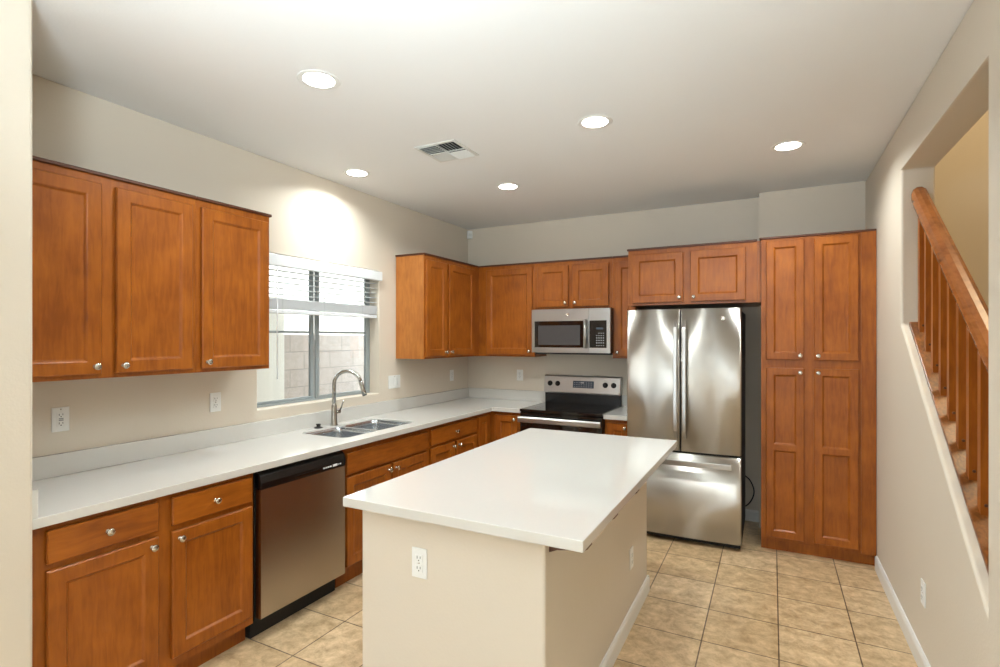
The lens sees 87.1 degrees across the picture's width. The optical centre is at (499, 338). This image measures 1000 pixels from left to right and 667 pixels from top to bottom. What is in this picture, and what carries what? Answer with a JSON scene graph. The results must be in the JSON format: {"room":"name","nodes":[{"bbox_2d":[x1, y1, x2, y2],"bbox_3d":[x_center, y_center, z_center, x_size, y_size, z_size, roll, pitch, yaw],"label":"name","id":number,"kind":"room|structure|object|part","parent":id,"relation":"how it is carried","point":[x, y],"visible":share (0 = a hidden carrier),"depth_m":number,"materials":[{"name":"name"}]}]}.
{"room":"kitchen","nodes":[
{"label":"kitchen","id":0,"kind":"room"},
{"bbox_2d":[0,0,31,666],"bbox_3d":[-2.119,0.178,1.781,0.820,2.746,0.550,0,0,27],"label":"wall","id":1,"kind":"structure","parent":0,"point":[15,15],"depth_m":1.79,"materials":[{"name":"beige paint"}]},
{"bbox_2d":[32,74,467,457],"bbox_3d":[-1.352,0.178,3.991,0.150,2.746,4.080,0,0,27],"label":"wall","id":2,"kind":"structure","parent":0,"point":[316,218],"depth_m":3.15,"materials":[{"name":"beige paint"}]},
{"bbox_2d":[51,406,68,432],"bbox_3d":[-2.055,0.377,2.460,0.009,0.114,0.070,0,0,27],"label":"wall outlet","id":3,"kind":"object","parent":2,"relation":"attached to","point":[59,415],"visible":1,"depth_m":2.46,"materials":[{"name":"white plastic"}]},
{"bbox_2d":[57,412,64,426],"bbox_3d":[-2.053,0.377,2.459,0.003,0.067,0.033,0,0,27],"label":"receptacle","id":4,"kind":"object","parent":3,"relation":"attached to","point":[60,415],"depth_m":2.46,"materials":[{"name":"white plastic"}]},
{"bbox_2d":[32,155,195,381],"bbox_3d":[-1.878,-0.281,2.424,0.353,0.915,0.811,0,0,27],"label":"upper cabinet","id":5,"kind":"object","parent":2,"relation":"attached to","point":[113,257],"visible":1,"depth_m":2.37,"materials":[{"name":"brown wood"}]},
{"bbox_3d":[-1.853,-0.265,2.174,0.020,0.843,0.357,0,0,27],"label":"door","id":6,"kind":"part","parent":5,"relation":"part of","materials":[{"name":"brown wood"}]},
{"bbox_3d":[-1.761,0.121,2.298,0.030,0.030,0.030,0,0,27],"label":"knob","id":7,"kind":"part","parent":5,"relation":"part of","materials":[{"name":"silver metal"}]},
{"bbox_3d":[-1.895,-0.731,2.433,0.315,0.016,0.811,0,0,27],"label":"crown molding","id":8,"kind":"part","parent":5,"relation":"part of","materials":[{"name":"brown wood"}]},
{"bbox_3d":[-1.708,0.121,2.399,0.030,0.030,0.030,0,0,27],"label":"knob","id":9,"kind":"part","parent":5,"relation":"part of","materials":[{"name":"silver metal"}]},
{"bbox_3d":[-1.662,-0.265,2.543,0.020,0.843,0.354,0,0,27],"label":"door","id":10,"kind":"part","parent":5,"relation":"part of","materials":[{"name":"brown wood"}]},
{"bbox_2d":[210,392,220,411],"bbox_3d":[-1.701,0.379,3.145,0.009,0.114,0.070,0,0,27],"label":"wall outlet","id":11,"kind":"object","parent":2,"relation":"attached to","point":[215,398],"visible":1,"depth_m":3.14,"materials":[{"name":"white plastic"}]},
{"bbox_2d":[195,196,271,372],"bbox_3d":[-1.585,-0.281,2.990,0.353,0.915,0.461,0,0,27],"label":"upper cabinet","id":12,"kind":"object","parent":2,"relation":"attached to","point":[232,241],"visible":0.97,"depth_m":2.89,"materials":[{"name":"brown wood"}]},
{"bbox_3d":[-1.523,0.121,2.757,0.030,0.030,0.030,0,0,27],"label":"knob","id":13,"kind":"part","parent":12,"relation":"part of","materials":[{"name":"silver metal"}]},
{"bbox_3d":[-1.602,-0.731,2.998,0.315,0.016,0.461,0,0,27],"label":"crown molding","id":14,"kind":"part","parent":12,"relation":"part of","materials":[{"name":"brown wood"}]},
{"bbox_2d":[257,271,369,407],"bbox_3d":[-1.405,-0.055,3.987,0.060,1.037,1.185,0,0,27],"label":"window","id":15,"kind":"structure","parent":2,"relation":"in","point":[313,331],"depth_m":3.98,"materials":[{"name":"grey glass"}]},
{"bbox_3d":[-1.554,-0.055,3.736,0.022,1.013,0.578,0,0,27],"label":"sash","id":16,"kind":"part","parent":15,"relation":"part of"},
{"bbox_2d":[269,253,381,378],"bbox_3d":[-1.311,-0.147,3.950,0.094,0.836,1.195,0,0,27],"label":"window blind","id":17,"kind":"object","parent":15,"relation":"attached to","point":[277,304],"visible":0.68,"depth_m":3.87,"materials":[{"name":"white plastic"}]},
{"bbox_3d":[-1.333,-0.187,3.950,0.050,0.026,1.174,0,0,27],"label":"rail","id":18,"kind":"part","parent":17,"relation":"part of","materials":[{"name":"white plastic"}]},
{"bbox_3d":[-1.266,-0.055,4.241,0.022,1.013,0.583,0,0,27],"label":"sash","id":19,"kind":"part","parent":15,"relation":"part of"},
{"bbox_2d":[388,375,399,388],"bbox_3d":[-0.929,0.379,4.635,0.009,0.114,0.162,0,0,27],"label":"light switch","id":20,"kind":"object","parent":2,"relation":"attached to","point":[394,380],"visible":1,"depth_m":4.62,"materials":[{"name":"white plastic"}]},
{"bbox_2d":[395,253,478,358],"bbox_3d":[-0.480,-0.281,5.125,0.353,0.915,1.260,0,0,27],"label":"upper cabinet","id":21,"kind":"object","parent":2,"relation":"attached to","point":[437,297],"visible":0.97,"depth_m":4.65,"materials":[{"name":"brown wood"}]},
{"bbox_3d":[-0.788,-0.275,4.587,0.297,0.903,0.003,0,0,27],"label":"panel","id":22,"kind":"part","parent":21,"relation":"part of","materials":[{"name":"brown wood"}]},
{"bbox_3d":[-0.563,-0.265,4.667,0.020,0.843,0.318,0,0,27],"label":"door","id":23,"kind":"part","parent":21,"relation":"part of","materials":[{"name":"brown wood"}]},
{"bbox_3d":[-0.497,-0.731,5.134,0.315,0.016,1.260,0,0,27],"label":"crown molding","id":24,"kind":"part","parent":21,"relation":"part of","materials":[{"name":"brown wood"}]},
{"bbox_3d":[-0.365,-0.265,5.049,0.020,0.843,0.466,0,0,27],"label":"door","id":25,"kind":"part","parent":21,"relation":"part of","materials":[{"name":"brown wood"}]},
{"bbox_2d":[450,370,453,380],"bbox_3d":[-0.500,0.381,5.465,0.009,0.114,0.070,0,0,27],"label":"wall outlet","id":26,"kind":"object","parent":2,"relation":"attached to","point":[451,371],"visible":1,"depth_m":5.46,"materials":[{"name":"white plastic"}]},
{"bbox_2d":[32,0,973,229],"bbox_3d":[-1.875,-1.270,1.577,6.340,0.150,9.150,0,0,27],"label":"ceiling","id":27,"kind":"structure","parent":0,"point":[698,95],"depth_m":2.47,"materials":[{"name":"paint"}]},
{"bbox_2d":[297,69,340,89],"bbox_3d":[-0.836,-1.192,2.428,0.192,0.004,0.192,0,0,27],"label":"recessed light","id":28,"kind":"object","parent":27,"relation":"in","point":[312,78],"visible":1,"depth_m":2.42,"materials":[{"name":"white plastic"}]},
{"bbox_2d":[343,169,370,176],"bbox_3d":[-1.031,-1.192,3.792,0.192,0.004,0.192,0,0,27],"label":"recessed light","id":29,"kind":"object","parent":27,"relation":"in","point":[350,172],"visible":1,"depth_m":3.78,"materials":[{"name":"white plastic"}]},
{"bbox_2d":[414,139,478,162],"bbox_3d":[-0.337,-1.188,3.348,0.300,0.013,0.300,0,0,27],"label":"ceiling vent","id":30,"kind":"object","parent":27,"relation":"in","point":[449,150],"visible":1,"depth_m":3.33,"materials":[{"name":"metal"}]},
{"bbox_2d":[496,183,519,189],"bbox_3d":[0.063,-1.192,4.128,0.192,0.004,0.192,0,0,27],"label":"recessed light","id":31,"kind":"object","parent":27,"relation":"in","point":[504,186],"visible":1,"depth_m":4.11,"materials":[{"name":"white plastic"}]},
{"bbox_2d":[577,115,612,128],"bbox_3d":[0.524,-1.192,2.899,0.192,0.004,0.192,0,0,27],"label":"recessed light","id":32,"kind":"object","parent":27,"relation":"in","point":[591,121],"visible":1,"depth_m":2.89,"materials":[{"name":"white plastic"}]},
{"bbox_2d":[771,140,805,151],"bbox_3d":[1.786,-1.192,3.260,0.192,0.004,0.192,0,0,27],"label":"recessed light","id":33,"kind":"object","parent":27,"relation":"in","point":[793,144],"visible":1,"depth_m":3.25,"materials":[{"name":"white plastic"}]},
{"bbox_2d":[198,520,917,666],"bbox_3d":[-1.878,1.611,1.572,6.340,0.120,9.140,0,0,27],"label":"floor","id":34,"kind":"structure","parent":0,"point":[705,605],"depth_m":2.90,"materials":[{"name":"beige tile"}]},
{"bbox_2d":[32,473,252,666],"bbox_3d":[-1.718,1.113,2.403,0.656,0.876,0.918,0,0,27],"label":"base cabinet","id":35,"kind":"object","parent":34,"relation":"on","point":[164,581],"visible":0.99,"depth_m":2.22,"materials":[{"name":"brown wood"}]},
{"bbox_3d":[-1.558,1.127,2.084,0.020,0.558,0.391,0,0,27],"label":"door","id":36,"kind":"part","parent":35,"relation":"part of","materials":[{"name":"brown wood"}]},
{"bbox_3d":[-1.558,0.761,2.084,0.020,0.124,0.391,0,0,27],"label":"drawer","id":37,"kind":"part","parent":35,"relation":"part of","materials":[{"name":"brown wood"}]},
{"bbox_3d":[-1.536,0.761,2.073,0.030,0.030,0.030,0,0,27],"label":"knob","id":38,"kind":"part","parent":35,"relation":"part of","materials":[{"name":"silver metal"}]},
{"bbox_3d":[-1.460,0.883,2.220,0.030,0.030,0.030,0,0,27],"label":"knob","id":39,"kind":"part","parent":35,"relation":"part of","materials":[{"name":"silver metal"}]},
{"bbox_3d":[-1.406,0.883,2.324,0.030,0.030,0.030,0,0,27],"label":"knob","id":40,"kind":"part","parent":35,"relation":"part of","materials":[{"name":"silver metal"}]},
{"bbox_3d":[-1.350,0.761,2.486,0.020,0.124,0.397,0,0,27],"label":"drawer","id":41,"kind":"part","parent":35,"relation":"part of","materials":[{"name":"brown wood"}]},
{"bbox_3d":[-1.350,1.127,2.487,0.020,0.558,0.400,0,0,27],"label":"door","id":42,"kind":"part","parent":35,"relation":"part of","materials":[{"name":"brown wood"}]},
{"bbox_3d":[-1.329,0.761,2.474,0.030,0.030,0.030,0,0,27],"label":"knob","id":43,"kind":"part","parent":35,"relation":"part of","materials":[{"name":"silver metal"}]},
{"bbox_2d":[32,388,544,529],"bbox_3d":[-0.871,0.605,3.742,0.930,0.139,4.076,0,0,27],"label":"countertop","id":44,"kind":"structure","parent":35,"relation":"on","point":[66,486],"depth_m":2.82,"materials":[{"name":"white stone"}]},
{"bbox_2d":[314,424,322,428],"bbox_3d":[-1.295,0.622,3.753,0.060,0.030,0.060,0,0,27],"label":"stopper","id":45,"kind":"object","parent":44,"relation":"on","point":[318,426],"visible":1,"depth_m":3.74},
{"bbox_2d":[330,369,366,425],"bbox_3d":[-1.115,0.431,3.896,0.270,0.412,0.090,0,0,-3],"label":"kitchen faucet","id":46,"kind":"object","parent":44,"relation":"on","point":[334,411],"visible":1,"depth_m":3.86,"materials":[{"name":"metal"}]},
{"bbox_3d":[-1.126,0.356,3.874,0.221,0.262,0.028,0,0,-1],"label":"spout","id":47,"kind":"part","parent":46,"relation":"part of","materials":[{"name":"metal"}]},
{"bbox_2d":[306,420,407,437],"bbox_3d":[-1.002,0.740,3.799,0.410,0.180,0.758,0,0,27],"label":"sink","id":48,"kind":"object","parent":44,"relation":"in","point":[360,428],"visible":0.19,"depth_m":3.85,"materials":[{"name":"metal"}]},
{"bbox_3d":[-1.094,0.740,3.622,0.404,0.180,0.358,0,0,27],"label":"bowl","id":49,"kind":"part","parent":48,"relation":"part of","materials":[{"name":"metal"}]},
{"bbox_3d":[-0.912,0.740,3.973,0.404,0.180,0.364,0,0,27],"label":"bowl","id":50,"kind":"part","parent":48,"relation":"part of","materials":[{"name":"metal"}]},
{"bbox_2d":[245,451,345,638],"bbox_3d":[-1.362,1.117,3.089,0.642,0.868,0.604,0,0,27],"label":"dishwasher","id":51,"kind":"object","parent":34,"relation":"on","point":[299,510],"visible":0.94,"depth_m":2.89,"materials":[{"name":"silver metal"}]},
{"bbox_3d":[-1.099,0.730,2.954,0.048,0.082,0.598,0,0,27],"label":"control panel","id":52,"kind":"part","parent":51,"relation":"part of","materials":[{"name":"black ceramic"}]},
{"bbox_3d":[-1.077,0.756,2.946,0.003,0.016,0.180,0,0,27],"label":"pocket handle","id":53,"kind":"part","parent":51,"relation":"part of","materials":[{"name":"black ceramic"}]},
{"bbox_2d":[335,428,427,587],"bbox_3d":[-1.010,1.113,3.771,0.656,0.876,0.900,0,0,27],"label":"base cabinet","id":54,"kind":"object","parent":34,"relation":"on","point":[371,464],"visible":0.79,"depth_m":3.44,"materials":[{"name":"brown wood"}]},
{"bbox_3d":[-0.854,1.140,3.446,0.020,0.553,0.426,0,0,27],"label":"door","id":55,"kind":"part","parent":54,"relation":"part of","materials":[{"name":"brown wood"}]},
{"bbox_3d":[-0.652,1.140,3.836,0.020,0.553,0.415,0,0,27],"label":"door","id":56,"kind":"part","parent":54,"relation":"part of","materials":[{"name":"brown wood"}]},
{"bbox_2d":[428,415,476,465],"bbox_3d":[-0.631,1.113,4.505,0.656,0.876,0.749,0,0,27],"label":"base cabinet","id":57,"kind":"object","parent":34,"relation":"on","point":[450,439],"visible":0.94,"depth_m":4.31,"materials":[{"name":"brown wood"}]},
{"bbox_3d":[-0.457,1.134,4.212,0.020,0.565,0.341,0,0,27],"label":"door","id":58,"kind":"part","parent":57,"relation":"part of","materials":[{"name":"brown wood"}]},
{"bbox_3d":[-0.372,0.768,4.376,0.020,0.123,0.711,0,0,27],"label":"drawer","id":59,"kind":"part","parent":57,"relation":"part of","materials":[{"name":"brown wood"}]},
{"bbox_3d":[-0.288,1.134,4.540,0.020,0.565,0.343,0,0,27],"label":"door","id":60,"kind":"part","parent":57,"relation":"part of","materials":[{"name":"brown wood"}]},
{"bbox_2d":[476,411,519,446],"bbox_3d":[-0.137,1.113,5.163,0.924,0.876,0.873,0,0,27],"label":"base cabinet","id":61,"kind":"object","parent":34,"relation":"on","point":[492,426],"visible":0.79,"depth_m":4.85,"materials":[{"name":"brown wood"}]},
{"bbox_3d":[-0.151,1.059,4.804,0.020,0.705,0.200,0,0,27],"label":"door","id":62,"kind":"part","parent":61,"relation":"part of","materials":[{"name":"brown wood"}]},
{"bbox_3d":[0.060,1.059,4.861,0.235,0.705,0.020,0,0,27],"label":"door","id":63,"kind":"part","parent":61,"relation":"part of","materials":[{"name":"brown wood"}]},
{"bbox_2d":[343,428,676,666],"bbox_3d":[0.238,1.094,2.706,1.008,0.914,1.847,0,0,27],"label":"kitchen island","id":64,"kind":"object","parent":34,"relation":"on","point":[528,536],"visible":1,"depth_m":2.06,"materials":[{"name":"beige paint"}]},
{"bbox_2d":[412,547,426,579],"bbox_3d":[-0.309,0.859,2.014,0.070,0.114,0.009,0,0,27],"label":"wall outlet","id":65,"kind":"object","parent":64,"relation":"attached to","point":[419,555],"visible":1,"depth_m":2.01,"materials":[{"name":"white plastic"}]},
{"bbox_2d":[415,554,422,562],"bbox_3d":[-0.310,0.840,2.012,0.034,0.029,0.003,0,0,27],"label":"receptacle","id":66,"kind":"object","parent":65,"relation":"attached to","point":[418,557],"depth_m":2.01,"materials":[{"name":"white plastic"}]},
{"bbox_2d":[415,564,422,572],"bbox_3d":[-0.310,0.879,2.012,0.034,0.029,0.003,0,0,27],"label":"receptacle","id":67,"kind":"object","parent":65,"relation":"attached to","point":[418,567],"depth_m":2.01,"materials":[{"name":"white plastic"}]},
{"bbox_2d":[343,428,676,552],"bbox_3d":[0.238,0.656,2.706,1.008,0.038,1.847,0,0,27],"label":"island countertop","id":68,"kind":"structure","parent":64,"relation":"on","point":[552,488],"depth_m":2.25,"materials":[{"name":"white stone"}]},
{"bbox_3d":[0.175,1.504,2.690,0.824,0.095,1.664,0,0,27],"label":"baseboard","id":69,"kind":"part","parent":64,"relation":"part of","materials":[{"name":"white paint"}]},
{"bbox_2d":[630,546,632,570],"bbox_3d":[0.718,1.194,2.864,0.009,0.114,0.070,0,0,27],"label":"wall outlet","id":70,"kind":"object","parent":64,"relation":"attached to","point":[631,549],"visible":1,"depth_m":2.85,"materials":[{"name":"white plastic"}]},
{"bbox_2d":[518,374,621,433],"bbox_3d":[0.654,0.956,4.836,0.764,1.190,0.712,0,0,27],"label":"electric range","id":71,"kind":"object","parent":34,"relation":"on","point":[574,403],"visible":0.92,"depth_m":4.92,"materials":[{"name":"black metal"}]},
{"bbox_3d":[0.496,0.718,4.530,0.754,0.054,0.024,0,0,27],"label":"handle","id":72,"kind":"part","parent":71,"relation":"part of","materials":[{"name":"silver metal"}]},
{"bbox_3d":[0.523,0.964,4.582,0.756,0.605,0.028,0,0,27],"label":"oven door","id":73,"kind":"part","parent":71,"relation":"part of","materials":[{"name":"black glass"}]},
{"bbox_2d":[520,402,619,416],"bbox_3d":[0.652,0.644,4.831,0.764,0.025,0.597,0,0,27],"label":"cooktop","id":74,"kind":"object","parent":71,"relation":"in","point":[548,409],"depth_m":4.72,"materials":[{"name":"black glass"}]},
{"bbox_3d":[0.797,0.447,5.113,0.764,0.172,0.088,0,0,27],"label":"control panel","id":75,"kind":"part","parent":71,"relation":"part of","materials":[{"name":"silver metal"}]},
{"bbox_2d":[605,419,626,435],"bbox_3d":[1.113,1.113,4.641,0.220,0.876,0.656,0,0,27],"label":"base cabinet","id":76,"kind":"object","parent":34,"relation":"on","point":[612,427],"visible":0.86,"depth_m":4.39,"materials":[{"name":"brown wood"}]},
{"bbox_2d":[603,395,626,420],"bbox_3d":[1.115,0.605,4.646,0.225,0.139,0.646,0,0,27],"label":"countertop","id":77,"kind":"structure","parent":76,"relation":"on","point":[620,413],"depth_m":4.48,"materials":[{"name":"white stone"}]},
{"bbox_2d":[627,308,744,548],"bbox_3d":[1.524,0.663,4.275,0.828,1.776,0.812,0,0,27],"label":"refrigerator","id":78,"kind":"object","parent":34,"relation":"on","point":[686,367],"visible":0.89,"depth_m":3.94,"materials":[{"name":"silver metal"}]},
{"bbox_3d":[1.198,0.313,4.109,0.403,1.076,0.069,0,0,27],"label":"door","id":79,"kind":"part","parent":78,"relation":"part of","materials":[{"name":"silver metal"}]},
{"bbox_3d":[1.325,0.306,3.971,0.028,0.896,0.065,0,0,27],"label":"handle","id":80,"kind":"part","parent":78,"relation":"part of","materials":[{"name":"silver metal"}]},
{"bbox_3d":[1.382,0.306,3.942,0.028,0.896,0.065,0,0,27],"label":"handle","id":81,"kind":"part","parent":78,"relation":"part of","materials":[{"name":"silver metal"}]},
{"bbox_3d":[1.387,1.184,4.011,0.828,0.630,0.069,0,0,27],"label":"freezer drawer","id":82,"kind":"part","parent":78,"relation":"part of","materials":[{"name":"silver metal"}]},
{"bbox_3d":[1.359,0.927,3.956,0.708,0.040,0.092,0,0,27],"label":"handle","id":83,"kind":"part","parent":78,"relation":"part of","materials":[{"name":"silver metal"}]},
{"bbox_3d":[1.570,0.313,3.917,0.417,1.076,0.069,0,0,27],"label":"door","id":84,"kind":"part","parent":78,"relation":"part of","materials":[{"name":"silver metal"}]},
{"bbox_2d":[745,475,754,506],"bbox_3d":[2.087,1.291,4.460,0.133,0.329,0.015,0,0,33],"label":"power cord","id":85,"kind":"object","parent":78,"relation":"attached to","point":[745,475],"visible":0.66,"depth_m":4.43,"materials":[{"name":"black rubber"}]},
{"bbox_2d":[759,229,875,565],"bbox_3d":[2.326,0.404,3.907,0.709,2.294,0.531,0,0,27],"label":"pantry cabinet","id":86,"kind":"object","parent":34,"relation":"on","point":[818,290],"visible":0.99,"depth_m":3.69,"materials":[{"name":"brown wood"}]},
{"bbox_3d":[2.054,0.826,3.793,0.241,1.230,0.020,0,0,27],"label":"door","id":87,"kind":"part","parent":86,"relation":"part of","materials":[{"name":"brown wood"}]},
{"bbox_3d":[2.054,-0.280,3.793,0.241,0.862,0.020,0,0,27],"label":"door","id":88,"kind":"part","parent":86,"relation":"part of","materials":[{"name":"brown wood"}]},
{"bbox_3d":[2.335,-0.736,3.924,0.709,0.014,0.493,0,0,27],"label":"crown molding","id":89,"kind":"part","parent":86,"relation":"part of","materials":[{"name":"brown wood"}]},
{"bbox_3d":[2.331,0.826,3.650,0.262,1.230,0.020,0,0,27],"label":"door","id":90,"kind":"part","parent":86,"relation":"part of","materials":[{"name":"brown wood"}]},
{"bbox_3d":[2.331,-0.280,3.650,0.262,0.862,0.020,0,0,27],"label":"door","id":91,"kind":"part","parent":86,"relation":"part of","materials":[{"name":"brown wood"}]},
{"bbox_2d":[468,198,758,510],"bbox_3d":[1.280,0.178,5.010,3.890,2.746,0.150,0,0,27],"label":"wall","id":92,"kind":"structure","parent":0,"point":[607,235],"depth_m":5.07,"materials":[{"name":"beige paint"}]},
{"bbox_2d":[467,231,472,238],"bbox_3d":[-0.328,-1.127,5.704,0.056,0.084,0.044,0,0,-18],"label":"sensor","id":93,"kind":"object","parent":92,"relation":"attached to","point":[469,233],"visible":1,"depth_m":5.69,"materials":[{"name":"white plastic"}]},
{"bbox_2d":[479,262,546,356],"bbox_3d":[0.116,-0.281,5.327,0.619,0.915,0.353,0,0,27],"label":"upper cabinet","id":94,"kind":"object","parent":92,"relation":"attached to","point":[506,291],"visible":0.96,"depth_m":5.20,"materials":[{"name":"brown wood"}]},
{"bbox_3d":[0.125,-0.731,5.344,0.619,0.016,0.315,0,0,27],"label":"crown molding","id":95,"kind":"part","parent":94,"relation":"part of","materials":[{"name":"brown wood"}]},
{"bbox_3d":[0.088,-0.265,5.188,0.505,0.843,0.020,0,0,27],"label":"door","id":96,"kind":"part","parent":94,"relation":"part of","materials":[{"name":"brown wood"}]},
{"bbox_2d":[517,370,522,380],"bbox_3d":[0.206,0.379,5.476,0.070,0.114,0.009,0,0,27],"label":"wall outlet","id":97,"kind":"object","parent":92,"relation":"attached to","point":[519,372],"visible":1,"depth_m":5.47,"materials":[{"name":"white plastic"}]},
{"bbox_2d":[534,256,612,309],"bbox_3d":[0.731,-0.508,5.010,0.762,0.462,0.353,0,0,27],"label":"upper cabinet","id":98,"kind":"object","parent":92,"relation":"attached to","point":[584,282],"visible":0.98,"depth_m":4.87,"materials":[{"name":"brown wood"}]},
{"bbox_3d":[0.499,-0.492,4.975,0.316,0.390,0.020,0,0,27],"label":"door","id":99,"kind":"part","parent":98,"relation":"part of","materials":[{"name":"brown wood"}]},
{"bbox_2d":[532,308,613,354],"bbox_3d":[0.717,-0.065,4.955,0.756,0.420,0.447,0,0,27],"label":"microwave oven","id":100,"kind":"object","parent":98,"relation":"attached to","point":[581,331],"visible":0.96,"depth_m":4.78,"materials":[{"name":"silver metal"}]},
{"bbox_3d":[0.554,-0.072,4.853,0.560,0.402,0.026,0,0,27],"label":"door","id":101,"kind":"part","parent":100,"relation":"part of","materials":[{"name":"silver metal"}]},
{"bbox_3d":[0.764,-0.043,4.705,0.027,0.260,0.047,0,0,27],"label":"handle","id":102,"kind":"part","parent":100,"relation":"part of","materials":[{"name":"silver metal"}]},
{"bbox_3d":[0.890,-0.072,4.679,0.194,0.402,0.026,0,0,27],"label":"control panel","id":103,"kind":"part","parent":100,"relation":"part of","materials":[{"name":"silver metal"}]},
{"bbox_3d":[0.739,-0.731,5.026,0.762,0.016,0.315,0,0,27],"label":"crown molding","id":104,"kind":"part","parent":98,"relation":"part of","materials":[{"name":"brown wood"}]},
{"bbox_3d":[0.826,-0.492,4.806,0.340,0.390,0.020,0,0,27],"label":"door","id":105,"kind":"part","parent":98,"relation":"part of","materials":[{"name":"brown wood"}]},
{"bbox_2d":[622,395,626,405],"bbox_3d":[1.259,0.586,4.924,0.225,0.102,0.020,0,0,27],"label":"backsplash","id":106,"kind":"structure","parent":92,"relation":"attached to","point":[624,397],"depth_m":4.96,"materials":[{"name":"white stone"}]},
{"bbox_2d":[612,255,643,358],"bbox_3d":[1.165,-0.281,4.785,0.215,0.915,0.353,0,0,27],"label":"upper cabinet","id":107,"kind":"object","parent":92,"relation":"attached to","point":[620,263],"visible":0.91,"depth_m":4.67,"materials":[{"name":"brown wood"}]},
{"bbox_3d":[1.174,-0.731,4.801,0.215,0.016,0.315,0,0,27],"label":"crown molding","id":108,"kind":"part","parent":107,"relation":"part of","materials":[{"name":"brown wood"}]},
{"bbox_3d":[1.110,-0.265,4.659,0.186,0.843,0.020,0,0,27],"label":"door","id":109,"kind":"part","parent":107,"relation":"part of","materials":[{"name":"brown wood"}]},
{"bbox_2d":[627,239,760,309],"bbox_3d":[1.622,-0.505,4.376,0.992,0.468,0.658,0,0,27],"label":"upper cabinet","id":110,"kind":"object","parent":92,"relation":"attached to","point":[727,274],"visible":1,"depth_m":4.10,"materials":[{"name":"brown wood"}]},
{"bbox_3d":[1.203,-0.499,4.623,0.003,0.456,0.602,0,0,27],"label":"panel","id":111,"kind":"part","parent":110,"relation":"part of","materials":[{"name":"brown wood"}]},
{"bbox_3d":[1.266,-0.489,4.235,0.400,0.396,0.020,0,0,27],"label":"door","id":112,"kind":"part","parent":110,"relation":"part of","materials":[{"name":"brown wood"}]},
{"bbox_3d":[1.621,-0.731,4.399,0.969,0.016,0.620,0,0,27],"label":"crown molding","id":113,"kind":"part","parent":110,"relation":"part of","materials":[{"name":"brown wood"}]},
{"bbox_3d":[1.665,-0.489,4.028,0.392,0.396,0.020,0,0,27],"label":"door","id":114,"kind":"part","parent":110,"relation":"part of","materials":[{"name":"brown wood"}]},
{"bbox_2d":[745,509,758,521],"bbox_3d":[1.780,1.504,4.659,0.920,0.095,0.014,0,0,27],"label":"baseboard","id":115,"kind":"structure","parent":92,"relation":"attached to","point":[750,515],"depth_m":4.47,"materials":[{"name":"white paint"}]},
{"bbox_2d":[759,181,864,527],"bbox_3d":[2.481,0.178,4.216,0.722,2.746,0.157,0,0,27],"label":"wall","id":116,"kind":"structure","parent":0,"point":[836,207],"depth_m":4.16,"materials":[{"name":"beige paint"}]},
{"bbox_2d":[865,0,999,666],"bbox_3d":[0.837,0.179,0.089,0.150,2.748,9.000,0,0,27],"label":"wall","id":117,"kind":"structure","parent":0,"point":[925,530],"depth_m":2.36,"materials":[{"name":"beige paint"}]},
{"bbox_2d":[875,556,930,666],"bbox_3d":[0.615,1.504,-0.161,0.014,0.095,8.312,0,0,27],"label":"baseboard","id":118,"kind":"structure","parent":117,"relation":"attached to","point":[915,647],"depth_m":2.80,"materials":[{"name":"white paint"}]},
{"bbox_2d":[921,578,925,607],"bbox_3d":[1.968,1.183,2.448,0.009,0.114,0.070,0,0,27],"label":"wall outlet","id":119,"kind":"object","parent":117,"relation":"attached to","point":[923,585],"visible":1,"depth_m":2.43,"materials":[{"name":"white plastic"}]},
{"bbox_2d":[909,187,988,575],"bbox_3d":[1.970,0.041,2.267,0.092,1.724,1.295,0,0,27],"label":"stair railing","id":120,"kind":"object","parent":117,"relation":"on","point":[950,334],"visible":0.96,"depth_m":2.21,"materials":[{"name":"brown wood"}]},
{"bbox_3d":[1.970,0.405,2.267,0.092,0.994,1.294,0,0,27],"label":"shoe plate","id":121,"kind":"part","parent":120,"relation":"part of","materials":[{"name":"brown wood"}]},
{"bbox_3d":[1.970,-0.279,2.267,0.072,1.085,1.295,0,0,27],"label":"handrail","id":122,"kind":"part","parent":120,"relation":"part of","materials":[{"name":"brown wood"}]},
{"bbox_2d":[935,110,988,308],"bbox_3d":[3.761,-0.899,3.333,2.063,4.900,0.150,0,0,27],"label":"wall","id":123,"kind":"structure","parent":0,"point":[962,175],"depth_m":3.55,"materials":[{"name":"beige paint"}]},
{"label":"outside","id":124,"kind":"structure","parent":0,"visible":0},
{"bbox_3d":[-4.646,1.641,7.429,8.840,0.120,17.000,0,0,27],"label":"ground","id":125,"kind":"structure","parent":124,"visible":0},
{"bbox_2d":[257,297,283,401],"bbox_3d":[-2.715,0.566,5.405,0.270,2.030,0.980,0,0,27],"label":"stucco pillar","id":126,"kind":"structure","parent":125,"relation":"on","point":[269,388],"depth_m":5.65,"materials":[{"name":"white paint"}]},
{"bbox_2d":[269,265,363,334],"bbox_3d":[-4.774,-0.069,9.184,1.000,3.300,16.000,0,0,27],"label":"sky","id":127,"kind":"structure","parent":125,"relation":"on","point":[292,322],"depth_m":10.48,"materials":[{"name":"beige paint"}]},
{"bbox_2d":[284,335,363,398],"bbox_3d":[-1.851,0.769,7.109,0.200,1.625,13.000,0,0,27],"label":"wall","id":128,"kind":"structure","parent":125,"relation":"on","point":[337,353],"depth_m":6.38,"materials":[{"name":"brick"}]}
]}

